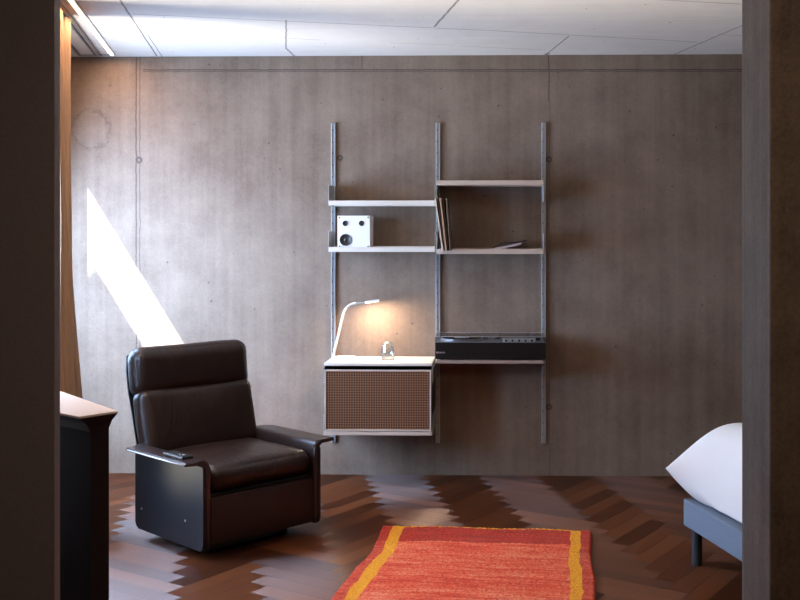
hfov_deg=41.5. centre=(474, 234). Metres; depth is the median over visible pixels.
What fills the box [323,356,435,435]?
upper cabinet
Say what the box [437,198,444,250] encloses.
record sleeve
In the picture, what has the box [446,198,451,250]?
record sleeve
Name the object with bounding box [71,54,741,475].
wall
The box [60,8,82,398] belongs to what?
curtain
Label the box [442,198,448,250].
record sleeve
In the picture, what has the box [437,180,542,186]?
shelf board
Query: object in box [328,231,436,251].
wall shelf
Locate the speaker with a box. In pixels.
[337,216,372,246]
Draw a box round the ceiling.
[60,0,741,56]
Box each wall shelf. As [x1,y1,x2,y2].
[328,185,435,205]
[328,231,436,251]
[436,180,543,202]
[436,233,543,253]
[436,359,543,376]
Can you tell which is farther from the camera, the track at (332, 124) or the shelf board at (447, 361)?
the track at (332, 124)
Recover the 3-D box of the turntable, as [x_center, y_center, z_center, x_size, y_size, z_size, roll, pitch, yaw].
[0.099,0.680,6.437,0.664,0.142,0.277,0,0,1]
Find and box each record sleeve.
[434,198,443,250]
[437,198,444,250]
[439,198,446,250]
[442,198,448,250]
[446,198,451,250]
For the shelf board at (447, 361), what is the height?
0.021 m
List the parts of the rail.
plate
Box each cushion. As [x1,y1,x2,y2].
[128,339,246,394]
[133,379,255,450]
[171,438,308,491]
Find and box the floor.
[109,473,741,599]
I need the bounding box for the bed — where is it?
[684,498,741,565]
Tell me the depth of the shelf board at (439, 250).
6.38 m
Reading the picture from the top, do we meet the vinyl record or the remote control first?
the vinyl record
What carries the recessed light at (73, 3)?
in the ceiling
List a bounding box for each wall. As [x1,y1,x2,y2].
[0,0,59,599]
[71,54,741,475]
[742,0,799,599]
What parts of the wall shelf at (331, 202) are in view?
plate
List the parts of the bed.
leg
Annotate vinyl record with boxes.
[442,335,481,338]
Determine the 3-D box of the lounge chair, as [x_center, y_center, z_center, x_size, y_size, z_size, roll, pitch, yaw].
[-1.284,1.039,5.325,0.767,0.943,0.873,0,0,43]
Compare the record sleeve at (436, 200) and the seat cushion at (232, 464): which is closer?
the seat cushion at (232, 464)
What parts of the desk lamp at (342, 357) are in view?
stem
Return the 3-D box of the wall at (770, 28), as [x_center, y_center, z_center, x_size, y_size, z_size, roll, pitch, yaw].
[2.240,0.190,2.981,2.868,2.640,0.330,0,0,1]
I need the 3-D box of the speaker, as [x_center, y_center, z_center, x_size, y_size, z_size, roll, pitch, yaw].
[-0.735,-0.018,6.496,0.202,0.200,0.168,0,0,1]
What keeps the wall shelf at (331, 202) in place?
attached to the track at (437, 124)
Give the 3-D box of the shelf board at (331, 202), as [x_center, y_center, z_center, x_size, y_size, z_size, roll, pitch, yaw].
[-0.561,-0.197,6.495,0.645,0.034,0.202,0,0,1]
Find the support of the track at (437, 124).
attached to the wall at (201, 212)
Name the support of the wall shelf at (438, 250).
attached to the track at (437, 124)
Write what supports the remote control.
on the lounge chair
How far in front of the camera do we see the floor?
5.24 m
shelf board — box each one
[329,200,434,205]
[329,246,434,251]
[436,359,543,363]
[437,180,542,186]
[437,248,542,253]
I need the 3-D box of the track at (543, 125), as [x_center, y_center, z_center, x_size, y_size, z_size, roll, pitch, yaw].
[0.434,0.301,6.582,0.025,2.010,0.018,0,0,1]
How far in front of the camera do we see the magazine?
6.39 m
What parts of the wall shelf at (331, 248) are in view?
plate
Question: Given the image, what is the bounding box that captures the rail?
[60,2,110,56]
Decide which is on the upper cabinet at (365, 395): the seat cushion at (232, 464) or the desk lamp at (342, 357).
the desk lamp at (342, 357)
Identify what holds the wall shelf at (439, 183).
attached to the track at (437, 124)
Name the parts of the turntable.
platter, control panel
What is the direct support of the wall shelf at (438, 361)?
attached to the track at (437, 124)
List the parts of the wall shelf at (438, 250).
plate, plate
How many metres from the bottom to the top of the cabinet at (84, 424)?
0.900 m
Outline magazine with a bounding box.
[484,240,526,248]
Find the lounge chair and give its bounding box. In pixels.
[126,339,333,551]
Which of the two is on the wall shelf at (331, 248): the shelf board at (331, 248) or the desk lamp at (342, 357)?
the shelf board at (331, 248)
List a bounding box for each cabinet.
[60,391,117,599]
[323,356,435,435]
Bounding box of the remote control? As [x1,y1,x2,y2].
[163,450,192,459]
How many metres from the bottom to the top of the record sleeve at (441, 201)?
0.317 m
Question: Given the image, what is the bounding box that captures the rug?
[331,525,595,599]
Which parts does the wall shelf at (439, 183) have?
plate, plate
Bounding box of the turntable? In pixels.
[435,332,545,359]
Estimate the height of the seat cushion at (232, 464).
0.175 m
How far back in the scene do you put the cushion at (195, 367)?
5.43 m
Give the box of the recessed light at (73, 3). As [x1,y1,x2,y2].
[67,0,114,55]
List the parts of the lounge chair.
armrest, panel, panel, armrest, panel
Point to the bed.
(720, 529)
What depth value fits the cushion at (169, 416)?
5.38 m
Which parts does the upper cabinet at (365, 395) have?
plate, plate, panel, panel, plate, plate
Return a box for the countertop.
[60,391,117,418]
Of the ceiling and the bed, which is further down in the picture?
the bed
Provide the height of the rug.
0.026 m
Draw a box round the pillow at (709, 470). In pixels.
[666,423,741,522]
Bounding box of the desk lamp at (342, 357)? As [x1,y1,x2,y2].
[332,299,379,359]
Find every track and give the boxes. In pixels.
[331,123,334,442]
[436,123,439,442]
[541,123,545,443]
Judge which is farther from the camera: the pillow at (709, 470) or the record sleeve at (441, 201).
the record sleeve at (441, 201)
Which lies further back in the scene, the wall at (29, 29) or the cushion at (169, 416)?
the cushion at (169, 416)
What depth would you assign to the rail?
6.10 m

